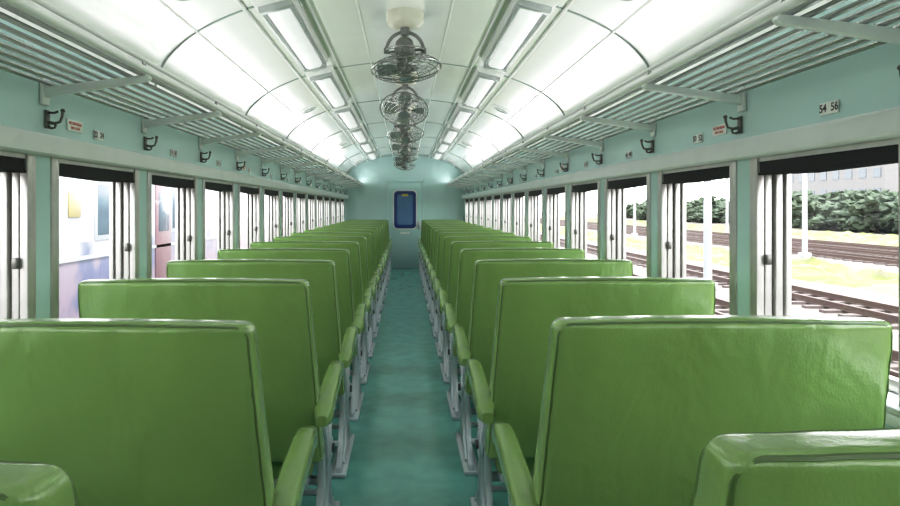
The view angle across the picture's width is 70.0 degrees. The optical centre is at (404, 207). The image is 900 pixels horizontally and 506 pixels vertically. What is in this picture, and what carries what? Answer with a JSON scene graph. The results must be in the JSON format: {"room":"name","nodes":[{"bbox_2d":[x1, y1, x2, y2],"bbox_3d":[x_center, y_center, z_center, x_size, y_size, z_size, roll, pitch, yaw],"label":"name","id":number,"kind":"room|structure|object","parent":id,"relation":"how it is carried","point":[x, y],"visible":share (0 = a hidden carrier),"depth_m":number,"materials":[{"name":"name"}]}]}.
{"room":"train carriage","nodes":[
{"label":"train carriage","id":0,"kind":"room"},
{"bbox_2d":[0,18,346,317],"bbox_3d":[-1.410,0.385,5.650,0.120,2.070,18.500,0,0,0],"label":"wall","id":1,"kind":"structure","parent":0,"point":[20,106],"depth_m":2.89,"materials":[{"name":"teal paint"}]},
{"bbox_2d":[0,150,35,318],"bbox_3d":[-1.395,0.182,1.930,0.150,0.775,0.808,0,0,0],"label":"window","id":2,"kind":"structure","parent":1,"relation":"in","point":[17,170],"depth_m":2.28,"materials":[{"name":"metal"}]},
{"bbox_2d":[45,109,64,128],"bbox_3d":[-1.312,-0.331,2.405,0.071,0.079,0.028,0,0,0],"label":"coat hook","id":3,"kind":"object","parent":1,"relation":"attached to","point":[48,122],"visible":1,"depth_m":2.40,"materials":[{"name":"brown metal"}]},
{"bbox_2d":[67,119,82,132],"bbox_3d":[-1.345,-0.330,2.610,0.005,0.045,0.120,0,0,0],"label":"plate","id":4,"kind":"object","parent":1,"relation":"attached to","point":[72,125],"visible":1,"depth_m":2.60,"materials":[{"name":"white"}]},
{"bbox_2d":[50,157,139,317],"bbox_3d":[-1.395,0.182,2.840,0.150,0.775,0.808,0,0,0],"label":"window","id":5,"kind":"structure","parent":1,"relation":"in","point":[124,183],"depth_m":3.17,"materials":[{"name":"metal"}]},
{"bbox_2d":[147,171,197,277],"bbox_3d":[-1.395,0.182,3.750,0.150,0.775,0.808,0,0,0],"label":"window","id":6,"kind":"structure","parent":1,"relation":"in","point":[186,188],"depth_m":4.09,"materials":[{"name":"metal"}]},
{"bbox_2d":[0,125,347,198],"bbox_3d":[-1.334,-0.230,5.650,0.032,0.080,18.500,0,0,0],"label":"trim","id":7,"kind":"structure","parent":1,"relation":"attached to","point":[12,139],"depth_m":2.92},
{"bbox_2d":[0,0,363,189],"bbox_3d":[-1.147,-0.469,5.650,0.402,0.179,18.480,0,0,0],"label":"luggage rack","id":8,"kind":"object","parent":1,"relation":"attached to","point":[41,13],"visible":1,"depth_m":2.39,"materials":[{"name":"metal"}]},
{"bbox_2d":[202,179,234,258],"bbox_3d":[-1.395,0.182,4.660,0.150,0.775,0.808,0,0,0],"label":"window","id":9,"kind":"structure","parent":1,"relation":"in","point":[225,190],"depth_m":5.00,"materials":[{"name":"metal"}]},
{"bbox_2d":[238,184,260,247],"bbox_3d":[-1.395,0.182,5.570,0.150,0.775,0.808,0,0,0],"label":"window","id":10,"kind":"structure","parent":1,"relation":"in","point":[253,193],"depth_m":5.91,"materials":[{"name":"metal"}]},
{"bbox_2d":[263,187,279,240],"bbox_3d":[-1.395,0.182,6.480,0.150,0.775,0.808,0,0,0],"label":"window","id":11,"kind":"structure","parent":1,"relation":"in","point":[273,195],"depth_m":6.82,"materials":[{"name":"metal"}]},
{"bbox_2d":[281,190,294,235],"bbox_3d":[-1.395,0.182,7.390,0.150,0.775,0.808,0,0,0],"label":"window","id":12,"kind":"structure","parent":1,"relation":"in","point":[287,197],"depth_m":7.73,"materials":[{"name":"fabric"}]},
{"bbox_2d":[296,192,305,232],"bbox_3d":[-1.395,0.182,8.300,0.150,0.775,0.808,0,0,0],"label":"window","id":13,"kind":"structure","parent":1,"relation":"in","point":[300,197],"depth_m":8.65,"materials":[{"name":"fabric"}]},
{"bbox_2d":[307,193,314,229],"bbox_3d":[-1.395,0.182,9.210,0.150,0.775,0.808,0,0,0],"label":"window","id":14,"kind":"structure","parent":1,"relation":"in","point":[310,197],"depth_m":9.56,"materials":[{"name":"metal"}]},
{"bbox_2d":[316,195,322,226],"bbox_3d":[-1.395,0.182,10.120,0.150,0.775,0.808,0,0,0],"label":"window","id":15,"kind":"structure","parent":1,"relation":"in","point":[319,198],"depth_m":10.47,"materials":[{"name":"metal"}]},
{"bbox_2d":[324,196,329,225],"bbox_3d":[-1.395,0.182,11.030,0.150,0.775,0.808,0,0,0],"label":"window","id":16,"kind":"structure","parent":1,"relation":"in","point":[326,198],"depth_m":11.38,"materials":[{"name":"fabric"}]},
{"bbox_2d":[300,268,508,505],"bbox_3d":[0.000,1.460,5.650,2.940,0.080,18.600,0,0,0],"label":"floor","id":17,"kind":"structure","parent":0,"point":[405,451],"depth_m":4.12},
{"bbox_2d":[0,461,77,505],"bbox_3d":[-0.795,0.845,0.969,1.032,1.150,0.701,0,0,0],"label":"seat","id":18,"kind":"object","parent":17,"relation":"on","point":[22,483],"visible":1,"depth_m":0.66,"materials":[{"name":"green leather"}]},
{"bbox_2d":[0,318,317,505],"bbox_3d":[-0.795,0.845,1.839,1.032,1.150,0.701,0,0,0],"label":"seat","id":19,"kind":"object","parent":17,"relation":"on","point":[135,411],"visible":0.94,"depth_m":1.53,"materials":[{"name":"leather"}]},
{"bbox_2d":[78,278,343,505],"bbox_3d":[-0.795,0.845,2.729,1.032,1.150,0.701,0,0,0],"label":"seat","id":20,"kind":"object","parent":17,"relation":"on","point":[280,310],"visible":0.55,"depth_m":2.41,"materials":[{"name":"leather"}]},
{"bbox_2d":[166,259,357,478],"bbox_3d":[-0.795,0.845,3.619,1.032,1.150,0.701,0,0,0],"label":"seat","id":21,"kind":"object","parent":17,"relation":"on","point":[321,274],"visible":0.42,"depth_m":3.31,"materials":[{"name":"green leather"}]},
{"bbox_2d":[217,248,366,421],"bbox_3d":[-0.795,0.845,4.509,1.032,1.150,0.701,0,0,0],"label":"seat","id":22,"kind":"object","parent":17,"relation":"on","point":[341,257],"visible":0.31,"depth_m":4.20,"materials":[{"name":"green leather"}]},
{"bbox_2d":[250,241,372,383],"bbox_3d":[-0.795,0.845,5.399,1.032,1.150,0.701,0,0,0],"label":"seat","id":23,"kind":"object","parent":17,"relation":"on","point":[353,247],"visible":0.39,"depth_m":5.09,"materials":[{"name":"green leather"}]},
{"bbox_2d":[273,236,376,357],"bbox_3d":[-0.795,0.845,6.289,1.032,1.150,0.701,0,0,0],"label":"seat","id":24,"kind":"object","parent":17,"relation":"on","point":[361,240],"visible":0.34,"depth_m":5.98,"materials":[{"name":"green leather"}]},
{"bbox_2d":[290,232,380,338],"bbox_3d":[-0.795,0.845,7.179,1.032,1.150,0.701,0,0,0],"label":"seat","id":25,"kind":"object","parent":17,"relation":"on","point":[372,273],"visible":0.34,"depth_m":6.88,"materials":[{"name":"green leather"}]},
{"bbox_2d":[304,229,382,323],"bbox_3d":[-0.795,0.845,8.069,1.032,1.150,0.701,0,0,0],"label":"seat","id":26,"kind":"object","parent":17,"relation":"on","point":[379,265],"visible":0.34,"depth_m":7.77,"materials":[{"name":"green leather"}]},
{"bbox_2d":[314,227,384,311],"bbox_3d":[-0.795,0.845,8.959,1.032,1.150,0.701,0,0,0],"label":"seat","id":27,"kind":"object","parent":17,"relation":"on","point":[382,259],"visible":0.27,"depth_m":8.66,"materials":[{"name":"green leather"}]},
{"bbox_2d":[323,225,386,301],"bbox_3d":[-0.795,0.845,9.849,1.032,1.150,0.701,0,0,0],"label":"seat","id":28,"kind":"object","parent":17,"relation":"on","point":[384,254],"visible":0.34,"depth_m":9.54,"materials":[{"name":"green leather"}]},
{"bbox_2d":[330,224,387,293],"bbox_3d":[-0.795,0.845,10.739,1.032,1.150,0.701,0,0,0],"label":"seat","id":29,"kind":"object","parent":17,"relation":"on","point":[380,225],"visible":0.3,"depth_m":10.46,"materials":[{"name":"green leather"}]},
{"bbox_2d":[336,222,389,286],"bbox_3d":[-0.795,0.845,11.629,1.032,1.150,0.701,0,0,0],"label":"seat","id":30,"kind":"object","parent":17,"relation":"on","point":[383,224],"visible":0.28,"depth_m":11.32,"materials":[{"name":"leather"}]},
{"bbox_2d":[341,221,390,280],"bbox_3d":[-0.795,0.845,12.519,1.032,1.150,0.701,0,0,0],"label":"seat","id":31,"kind":"object","parent":17,"relation":"on","point":[389,244],"visible":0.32,"depth_m":12.23,"materials":[{"name":"green plastic"}]},
{"bbox_2d":[419,221,466,280],"bbox_3d":[0.775,0.845,12.504,0.983,1.150,0.701,0,0,0],"label":"seat","id":32,"kind":"object","parent":17,"relation":"on","point":[420,244],"visible":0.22,"depth_m":12.22,"materials":[{"name":"leather"}]},
{"bbox_2d":[421,222,471,286],"bbox_3d":[0.775,0.845,11.619,0.983,1.150,0.701,0,0,0],"label":"seat","id":33,"kind":"object","parent":17,"relation":"on","point":[424,245],"visible":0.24,"depth_m":11.30,"materials":[{"name":"leather"}]},
{"bbox_2d":[422,224,476,293],"bbox_3d":[0.775,0.845,10.734,0.983,1.150,0.701,0,0,0],"label":"seat","id":34,"kind":"object","parent":17,"relation":"on","point":[428,225],"visible":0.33,"depth_m":10.47,"materials":[{"name":"leather"}]},
{"bbox_2d":[423,225,483,301],"bbox_3d":[0.775,0.845,9.849,0.983,1.150,0.701,0,0,0],"label":"seat","id":35,"kind":"object","parent":17,"relation":"on","point":[425,254],"visible":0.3,"depth_m":9.55,"materials":[{"name":"leather"}]},
{"bbox_2d":[425,227,492,311],"bbox_3d":[0.775,0.845,8.964,0.983,1.150,0.701,0,0,0],"label":"seat","id":36,"kind":"object","parent":17,"relation":"on","point":[427,258],"visible":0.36,"depth_m":8.66,"materials":[{"name":"leather"}]},
{"bbox_2d":[427,229,502,322],"bbox_3d":[0.775,0.845,8.079,0.983,1.150,0.701,0,0,0],"label":"seat","id":37,"kind":"object","parent":17,"relation":"on","point":[430,265],"visible":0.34,"depth_m":7.78,"materials":[{"name":"leather"}]},
{"bbox_2d":[430,232,514,337],"bbox_3d":[0.775,0.845,7.194,0.983,1.150,0.701,0,0,0],"label":"seat","id":38,"kind":"object","parent":17,"relation":"on","point":[433,273],"visible":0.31,"depth_m":6.89,"materials":[{"name":"leather"}]},
{"bbox_2d":[433,236,531,357],"bbox_3d":[0.775,0.845,6.309,0.983,1.150,0.701,0,0,0],"label":"seat","id":39,"kind":"object","parent":17,"relation":"on","point":[443,283],"visible":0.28,"depth_m":6.01,"materials":[{"name":"leather"}]},
{"bbox_2d":[438,241,553,382],"bbox_3d":[0.775,0.845,5.424,0.983,1.150,0.701,0,0,0],"label":"seat","id":40,"kind":"object","parent":17,"relation":"on","point":[455,246],"visible":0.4,"depth_m":5.12,"materials":[{"name":"leather"}]},
{"bbox_2d":[443,248,584,419],"bbox_3d":[0.775,0.845,4.539,0.983,1.150,0.701,0,0,0],"label":"seat","id":41,"kind":"object","parent":17,"relation":"on","point":[468,256],"visible":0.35,"depth_m":4.24,"materials":[{"name":"leather"}]},
{"bbox_2d":[452,258,632,475],"bbox_3d":[0.775,0.845,3.654,0.983,1.150,0.701,0,0,0],"label":"seat","id":42,"kind":"object","parent":17,"relation":"on","point":[487,274],"visible":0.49,"depth_m":3.35,"materials":[{"name":"leather"}]},
{"bbox_2d":[466,277,715,505],"bbox_3d":[0.775,0.845,2.769,0.983,1.150,0.701,0,0,0],"label":"seat","id":43,"kind":"object","parent":17,"relation":"on","point":[526,309],"visible":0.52,"depth_m":2.46,"materials":[{"name":"leather"}]},
{"bbox_2d":[491,315,892,505],"bbox_3d":[0.775,0.845,1.884,0.983,1.150,0.701,0,0,0],"label":"seat","id":44,"kind":"object","parent":17,"relation":"on","point":[630,405],"visible":0.81,"depth_m":1.56,"materials":[{"name":"leather"}]},
{"bbox_2d":[691,428,899,505],"bbox_3d":[0.775,0.845,1.059,0.983,1.150,0.701,0,0,0],"label":"seat","id":45,"kind":"object","parent":17,"relation":"on","point":[859,467],"visible":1,"depth_m":0.72,"materials":[{"name":"leather"}]},
{"bbox_2d":[347,156,462,220],"bbox_3d":[0.000,0.100,14.940,2.940,2.640,0.080,0,0,0],"label":"wall","id":46,"kind":"structure","parent":0,"point":[362,201],"depth_m":14.90,"materials":[{"name":"teal paint"}]},
{"bbox_2d":[157,0,392,166],"bbox_3d":[-0.700,-1.063,5.650,0.852,0.250,18.500,0,0,0],"label":"trim","id":47,"kind":"structure","parent":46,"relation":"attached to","point":[162,2],"depth_m":4.28,"materials":[{"name":"white metal"}]},
{"bbox_2d":[388,182,421,267],"bbox_3d":[0.000,0.420,14.867,0.780,2.000,0.065,0,0,0],"label":"leaf","id":48,"kind":"object","parent":46,"relation":"attached to","point":[404,247],"depth_m":14.87,"materials":[{"name":"teal paint"}]},
{"bbox_2d":[393,190,416,228],"bbox_3d":[0.000,0.060,14.863,0.560,0.920,0.027,0,0,0],"label":"window","id":49,"kind":"structure","parent":48,"relation":"attached to","point":[404,201],"depth_m":14.85,"materials":[{"name":"blue glass"}]},
{"bbox_2d":[386,180,423,219],"bbox_3d":[0.000,0.390,14.880,0.880,2.060,0.040,0,0,0],"label":"frame","id":50,"kind":"object","parent":46,"relation":"attached to","point":[387,181],"visible":0.61,"depth_m":14.86,"materials":[{"name":"teal paint"}]},
{"bbox_2d":[0,0,831,177],"bbox_3d":[0.000,-0.931,5.650,2.760,0.598,18.500,0,0,0],"label":"ceiling","id":51,"kind":"structure","parent":0,"point":[147,28],"depth_m":4.20,"materials":[{"name":"paint"}]},
{"bbox_2d":[251,0,327,72],"bbox_3d":[-0.689,-1.080,4.100,0.230,0.090,1.820,-14,0,0],"label":"ceiling lamp","id":52,"kind":"object","parent":51,"relation":"attached to","point":[288,20],"depth_m":3.84,"materials":[{"name":"plastic"}]},
{"bbox_2d":[235,0,367,161],"bbox_3d":[-0.860,-1.058,5.650,0.020,0.020,18.460,0,0,0],"label":"conduit pipe","id":53,"kind":"object","parent":51,"relation":"attached to","point":[238,2],"visible":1,"depth_m":4.47,"materials":[{"name":"white metal"}]},
{"bbox_2d":[305,66,348,109],"bbox_3d":[-0.689,-1.080,5.920,0.230,0.090,1.820,-14,0,0],"label":"ceiling lamp","id":54,"kind":"object","parent":51,"relation":"attached to","point":[326,81],"depth_m":5.61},
{"bbox_2d":[304,0,381,157],"bbox_3d":[-0.545,-1.141,5.650,0.020,0.020,18.460,0,0,0],"label":"conduit pipe","id":55,"kind":"object","parent":51,"relation":"attached to","point":[306,1],"visible":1,"depth_m":4.81,"materials":[{"name":"white metal"}]},
{"bbox_2d":[331,103,360,130],"bbox_3d":[-0.689,-1.080,7.740,0.230,0.090,1.820,-14,0,0],"label":"ceiling lamp","id":56,"kind":"object","parent":51,"relation":"attached to","point":[347,115],"depth_m":7.49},
{"bbox_2d":[348,124,368,143],"bbox_3d":[-0.689,-1.080,9.560,0.230,0.090,1.820,-14,0,0],"label":"ceiling lamp","id":57,"kind":"object","parent":51,"relation":"attached to","point":[360,135],"depth_m":9.35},
{"bbox_2d":[356,138,373,152],"bbox_3d":[-0.689,-1.080,11.380,0.230,0.090,1.820,-14,0,0],"label":"ceiling lamp","id":58,"kind":"object","parent":51,"relation":"attached to","point":[367,147],"depth_m":11.19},
{"bbox_2d":[379,72,428,125],"bbox_3d":[-0.008,-0.974,5.708,0.438,0.472,0.370,0,0,0],"label":"ceiling fan","id":59,"kind":"object","parent":51,"relation":"hanging from","point":[404,100],"depth_m":5.70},
{"bbox_2d":[389,127,418,156],"bbox_3d":[-0.009,-0.977,9.352,0.438,0.466,0.381,0,0,0],"label":"ceiling fan","id":60,"kind":"object","parent":51,"relation":"hanging from","point":[395,146],"depth_m":9.34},
{"bbox_2d":[387,105,423,143],"bbox_3d":[0.008,-0.987,7.554,0.439,0.446,0.418,0,0,0],"label":"ceiling fan","id":61,"kind":"object","parent":51,"relation":"hanging from","point":[403,135],"depth_m":7.53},
{"bbox_2d":[393,138,417,162],"bbox_3d":[0.008,-0.993,11.210,0.439,0.434,0.433,0,0,0],"label":"ceiling fan","id":62,"kind":"object","parent":51,"relation":"hanging from","point":[398,159],"depth_m":11.18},
{"bbox_2d":[371,7,441,83],"bbox_3d":[0.008,-0.994,3.938,0.439,0.432,0.438,0,0,0],"label":"ceiling fan","id":63,"kind":"object","parent":51,"relation":"hanging from","point":[404,19],"depth_m":3.90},
{"bbox_2d":[436,138,453,152],"bbox_3d":[0.689,-1.080,11.380,0.230,0.090,1.820,14,0,0],"label":"ceiling lamp","id":64,"kind":"object","parent":51,"relation":"attached to","point":[442,147],"depth_m":11.19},
{"bbox_2d":[441,124,461,143],"bbox_3d":[0.689,-1.080,9.560,0.230,0.090,1.820,14,0,0],"label":"ceiling lamp","id":65,"kind":"object","parent":51,"relation":"attached to","point":[449,135],"depth_m":9.35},
{"bbox_2d":[449,103,478,130],"bbox_3d":[0.689,-1.080,7.740,0.230,0.090,1.820,14,0,0],"label":"ceiling lamp","id":66,"kind":"object","parent":51,"relation":"attached to","point":[462,115],"depth_m":7.49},
{"bbox_2d":[428,0,505,157],"bbox_3d":[0.545,-1.141,5.650,0.020,0.020,18.460,0,0,0],"label":"conduit pipe","id":67,"kind":"object","parent":51,"relation":"attached to","point":[502,1],"visible":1,"depth_m":4.81,"materials":[{"name":"white metal"}]},
{"bbox_2d":[461,66,504,109],"bbox_3d":[0.689,-1.080,5.920,0.230,0.090,1.820,14,0,0],"label":"ceiling lamp","id":68,"kind":"object","parent":51,"relation":"attached to","point":[483,81],"depth_m":5.61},
{"bbox_2d":[442,0,574,161],"bbox_3d":[0.860,-1.058,5.650,0.020,0.020,18.460,0,0,0],"label":"conduit pipe","id":69,"kind":"object","parent":51,"relation":"attached to","point":[571,2],"visible":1,"depth_m":4.47,"materials":[{"name":"white metal"}]},
{"bbox_2d":[482,0,558,72],"bbox_3d":[0.689,-1.080,4.100,0.230,0.090,1.820,14,0,0],"label":"ceiling lamp","id":70,"kind":"object","parent":51,"relation":"attached to","point":[521,20],"depth_m":3.84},
{"bbox_2d":[417,0,652,166],"bbox_3d":[0.700,-1.063,5.650,0.852,0.250,18.500,0,0,0],"label":"trim","id":71,"kind":"structure","parent":51,"relation":"attached to","point":[647,2],"depth_m":4.28,"materials":[{"name":"white metal"}]},
{"bbox_2d":[463,0,899,427],"bbox_3d":[1.410,0.385,5.650,0.120,2.070,18.500,0,0,0],"label":"wall","id":72,"kind":"structure","parent":0,"point":[867,81],"depth_m":2.54,"materials":[{"name":"teal paint"}]},
{"bbox_2d":[154,6,648,90],"bbox_3d":[0.000,-0.916,3.450,2.703,0.576,0.013,0,0,0],"label":"trim","id":73,"kind":"structure","parent":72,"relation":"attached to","point":[251,7],"depth_m":3.44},
{"bbox_2d":[241,61,568,128],"bbox_3d":[0.000,-0.916,5.270,2.703,0.576,0.013,0,0,0],"label":"trim","id":74,"kind":"structure","parent":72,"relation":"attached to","point":[391,61],"depth_m":5.26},
{"bbox_2d":[286,99,526,147],"bbox_3d":[0.000,-0.916,7.090,2.703,0.576,0.013,0,0,0],"label":"trim","id":75,"kind":"structure","parent":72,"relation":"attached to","point":[385,99],"depth_m":7.08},
{"bbox_2d":[479,196,484,226],"bbox_3d":[1.395,0.182,11.195,0.150,0.775,0.808,0,0,0],"label":"window","id":76,"kind":"structure","parent":72,"relation":"in","point":[481,198],"depth_m":11.54,"materials":[{"name":"metal"}]},
{"bbox_2d":[486,195,491,227],"bbox_3d":[1.395,0.182,10.285,0.150,0.775,0.808,0,0,0],"label":"window","id":77,"kind":"structure","parent":72,"relation":"in","point":[488,197],"depth_m":10.64,"materials":[{"name":"metal"}]},
{"bbox_2d":[493,194,500,229],"bbox_3d":[1.395,0.182,9.375,0.150,0.775,0.808,0,0,0],"label":"window","id":78,"kind":"structure","parent":72,"relation":"in","point":[497,197],"depth_m":9.72,"materials":[{"name":"metal"}]},
{"bbox_2d":[502,192,511,232],"bbox_3d":[1.395,0.182,8.465,0.150,0.775,0.808,0,0,0],"label":"window","id":79,"kind":"structure","parent":72,"relation":"in","point":[506,197],"depth_m":8.81,"materials":[{"name":"metal"}]},
{"bbox_2d":[513,190,525,235],"bbox_3d":[1.395,0.182,7.555,0.150,0.775,0.808,0,0,0],"label":"window","id":80,"kind":"structure","parent":72,"relation":"in","point":[519,197],"depth_m":7.90,"materials":[{"name":"metal"}]},
{"bbox_2d":[527,188,542,240],"bbox_3d":[1.395,0.182,6.645,0.150,0.775,0.808,0,0,0],"label":"window","id":81,"kind":"structure","parent":72,"relation":"in","point":[533,195],"depth_m":6.99,"materials":[{"name":"metal"}]},
{"bbox_2d":[545,184,566,247],"bbox_3d":[1.395,0.182,5.735,0.150,0.775,0.808,0,0,0],"label":"window","id":82,"kind":"structure","parent":72,"relation":"in","point":[552,194],"depth_m":6.08,"materials":[{"name":"metal"}]},
{"bbox_2d":[570,180,599,258],"bbox_3d":[1.395,0.182,4.825,0.150,0.775,0.808,0,0,0],"label":"window","id":83,"kind":"structure","parent":72,"relation":"in","point":[578,191],"depth_m":5.17,"materials":[{"name":"metal"}]},
{"bbox_2d":[604,172,650,276],"bbox_3d":[1.395,0.182,3.915,0.150,0.775,0.808,0,0,0],"label":"window","id":84,"kind":"structure","parent":72,"relation":"in","point":[615,188],"depth_m":4.26,"materials":[{"name":"metal"}]},
{"bbox_2d":[446,0,899,189],"bbox_3d":[1.147,-0.469,5.650,0.402,0.179,18.480,0,0,0],"label":"luggage rack","id":85,"kind":"object","parent":72,"relation":"attached to","point":[779,13],"visible":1,"depth_m":2.24,"materials":[{"name":"metal"}]},
{"bbox_2d":[462,106,899,198],"bbox_3d":[1.334,-0.230,5.650,0.032,0.080,18.500,0,0,0],"label":"trim","id":86,"kind":"structure","parent":72,"relation":"attached to","point":[884,124],"depth_m":2.40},
{"bbox_2d":[658,160,736,314],"bbox_3d":[1.395,0.182,3.005,0.150,0.775,0.808,0,0,0],"label":"window","id":87,"kind":"structure","parent":72,"relation":"in","point":[671,183],"depth_m":3.34,"materials":[{"name":"metal"}]},
{"bbox_2d":[712,123,726,136],"bbox_3d":[1.345,-0.330,2.740,0.005,0.045,0.120,0,0,0],"label":"plate","id":88,"kind":"object","parent":72,"relation":"attached to","point":[721,129],"visible":0.98,"depth_m":2.73,"materials":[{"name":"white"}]},
{"bbox_2d":[723,115,741,134],"bbox_3d":[1.312,-0.331,2.570,0.071,0.079,0.028,0,0,0],"label":"coat hook","id":89,"kind":"object","parent":72,"relation":"attached to","point":[738,127],"visible":1,"depth_m":2.56,"materials":[{"name":"brown metal"}]},
{"bbox_2d":[750,137,899,415],"bbox_3d":[1.395,0.182,2.095,0.150,0.775,0.808,0,0,0],"label":"window","id":90,"kind":"structure","parent":72,"relation":"in","point":[770,176],"depth_m":2.44,"materials":[{"name":"metal"}]},
{"bbox_2d":[819,99,838,115],"bbox_3d":[1.345,-0.315,2.030,0.005,0.040,0.090,0,0,0],"label":"number plate","id":91,"kind":"object","parent":72,"relation":"attached to","point":[830,107],"visible":1,"depth_m":2.03,"materials":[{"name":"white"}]},
{"bbox_2d":[885,411,899,427],"bbox_3d":[1.335,0.580,5.650,0.030,0.035,18.500,0,0,0],"label":"trim","id":92,"kind":"structure","parent":72,"relation":"attached to","point":[893,420],"depth_m":1.73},
{"label":"outside","id":93,"kind":"structure","parent":0,"visible":0},
{"bbox_2d":[540,213,897,363],"bbox_3d":[10.000,2.720,60.000,400.000,0.200,500.000,0,0,0],"label":"ground","id":94,"kind":"structure","parent":93,"point":[722,293],"depth_m":21.66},
{"bbox_2d":[631,187,637,235],"bbox_3d":[19.610,-1.605,58.000,2.831,8.550,0.450,0,0,0],"label":"catenary mast","id":95,"kind":"object","parent":94,"relation":"on","point":[634,233],"visible":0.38,"depth_m":57.89,"materials":[{"name":"paint"}]},
{"bbox_2d":[636,203,645,220],"bbox_3d":[47.110,0.741,120.750,8.030,4.118,7.461,0,0,27],"label":"tree","id":96,"kind":"object","parent":94,"relation":"on","point":[641,208],"visible":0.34,"depth_m":121.72,"materials":[{"name":"green plant"}]},
{"bbox_2d":[688,205,725,222],"bbox_3d":[48.667,1.182,103.933,6.146,3.152,5.711,0,0,-7],"label":"tree","id":97,"kind":"object","parent":94,"relation":"on","point":[697,213],"visible":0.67,"depth_m":102.32,"materials":[{"name":"green plant"}]},
{"bbox_2d":[691,196,728,213],"bbox_3d":[54.010,0.244,109.205,9.436,5.208,10.155,0,0,39],"label":"tree","id":98,"kind":"object","parent":94,"relation":"on","point":[700,201],"visible":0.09,"depth_m":109.78,"materials":[{"name":"green plant"}]},
{"bbox_2d":[703,181,717,290],"bbox_3d":[8.410,-1.605,20.300,2.831,8.550,0.450,0,0,0],"label":"catenary mast","id":99,"kind":"object","parent":94,"relation":"on","point":[707,225],"visible":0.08,"depth_m":20.20,"materials":[{"name":"metal"}]},
{"bbox_2d":[540,225,897,297],"bbox_3d":[16.729,2.451,60.000,6.069,0.715,180.000,0,0,0],"label":"grass strip","id":100,"kind":"object","parent":94,"relation":"on","point":[812,269],"visible":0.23,"depth_m":24.23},
{"bbox_2d":[540,234,897,329],"bbox_3d":[11.400,2.535,55.000,2.100,0.270,190.000,0,0,0],"label":"railway track","id":101,"kind":"object","parent":94,"relation":"on","point":[808,298],"visible":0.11,"depth_m":17.19,"materials":[{"name":"metal"}]},
{"bbox_2d":[540,221,897,266],"bbox_3d":[22.500,2.535,55.000,2.100,0.270,190.000,0,0,0],"label":"railway track","id":102,"kind":"object","parent":94,"relation":"on","point":[877,260],"visible":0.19,"depth_m":33.15,"materials":[{"name":"metal"}]},
{"bbox_2d":[540,219,897,257],"bbox_3d":[26.000,2.535,55.000,2.100,0.270,190.000,0,0,0],"label":"railway track","id":103,"kind":"object","parent":94,"relation":"on","point":[894,254],"visible":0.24,"depth_m":38.73,"materials":[{"name":"metal"}]},
{"bbox_2d":[540,218,897,251],"bbox_3d":[29.500,2.535,55.000,2.100,0.270,190.000,0,0,0],"label":"railway track","id":104,"kind":"object","parent":94,"relation":"on","point":[820,242],"visible":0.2,"depth_m":43.79,"materials":[{"name":"metal"}]},
{"bbox_2d":[560,217,897,245],"bbox_3d":[37.462,2.423,60.000,11.925,0.782,180.000,0,0,0],"label":"grass strip","id":105,"kind":"object","parent":94,"relation":"on","point":[863,238],"visible":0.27,"depth_m":53.49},
{"bbox_2d":[633,273,897,377],"bbox_3d":[7.700,2.535,55.000,2.100,0.270,190.000,0,0,0],"label":"railway track","id":106,"kind":"object","parent":94,"relation":"on","point":[721,306],"depth_m":15.19,"materials":[{"name":"metal"}]},
{"bbox_2d":[798,173,811,257],"bbox_3d":[19.610,-1.605,33.300,2.831,8.550,0.450,0,0,0],"label":"catenary mast","id":107,"kind":"object","parent":94,"relation":"on","point":[804,254],"visible":0.47,"depth_m":33.21,"materials":[{"name":"metal"}]},
{"bbox_2d":[791,195,841,229],"bbox_3d":[47.125,0.719,72.827,7.712,4.166,7.863,0,0,9],"label":"tree","id":108,"kind":"object","parent":94,"relation":"on","point":[816,221],"visible":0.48,"depth_m":72.82,"materials":[{"name":"green plant"}]},
{"bbox_2d":[810,190,866,227],"bbox_3d":[56.067,0.410,81.359,10.306,5.056,8.678,0,0,16],"label":"tree","id":109,"kind":"object","parent":94,"relation":"on","point":[827,196],"visible":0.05,"depth_m":80.37,"materials":[{"name":"green plant"}]},
{"bbox_2d":[820,199,859,230],"bbox_3d":[50.063,0.968,69.838,7.970,3.780,6.226,0,0,-26],"label":"tree","id":110,"kind":"object","parent":94,"relation":"on","point":[827,213],"visible":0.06,"depth_m":69.86,"materials":[{"name":"green plant"}]},
{"bbox_2d":[791,163,897,194],"bbox_3d":[75.000,-5.080,105.000,12.400,15.400,26.400,0,0,0],"label":"station building","id":111,"kind":"structure","parent":94,"relation":"on","point":[880,177],"depth_m":98.81,"materials":[{"name":"paint"}]},
{"bbox_2d":[832,200,879,232],"bbox_3d":[48.520,0.754,65.819,7.222,3.960,7.430,0,0,13],"label":"tree","id":112,"kind":"object","parent":94,"relation":"on","point":[850,209],"visible":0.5,"depth_m":65.24,"materials":[{"name":"green plant"}]},
{"bbox_2d":[830,189,896,201],"bbox_3d":[54.314,0.399,74.538,10.361,5.083,8.724,0,0,-36],"label":"tree","id":113,"kind":"object","parent":94,"relation":"on","point":[852,195],"visible":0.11,"depth_m":74.15,"materials":[{"name":"green plant"}]},
{"bbox_2d":[849,192,897,232],"bbox_3d":[48.522,0.671,62.758,7.346,4.459,9.404,0,0,0],"label":"tree","id":114,"kind":"object","parent":94,"relation":"on","point":[881,204],"visible":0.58,"depth_m":62.55,"materials":[{"name":"green plant"}]},
{"bbox_2d":[879,202,897,233],"bbox_3d":[47.521,0.783,58.196,7.313,3.897,7.109,0,0,32],"label":"tree","id":115,"kind":"object","parent":94,"relation":"on","point":[890,218],"visible":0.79,"depth_m":58.29,"materials":[{"name":"green plant"}]},
{"bbox_3d":[-5.900,2.535,55.000,2.100,0.270,190.000,0,0,0],"label":"railway track","id":116,"kind":"object","parent":94,"relation":"on","visible":0},
{"bbox_2d":[59,176,266,317],"bbox_3d":[-5.885,0.540,27.200,2.830,3.660,40.000,0,0,0],"label":"passenger train","id":117,"kind":"object","parent":116,"relation":"on","point":[83,204],"visible":0.08,"depth_m":9.29,"materials":[{"name":"paint"}]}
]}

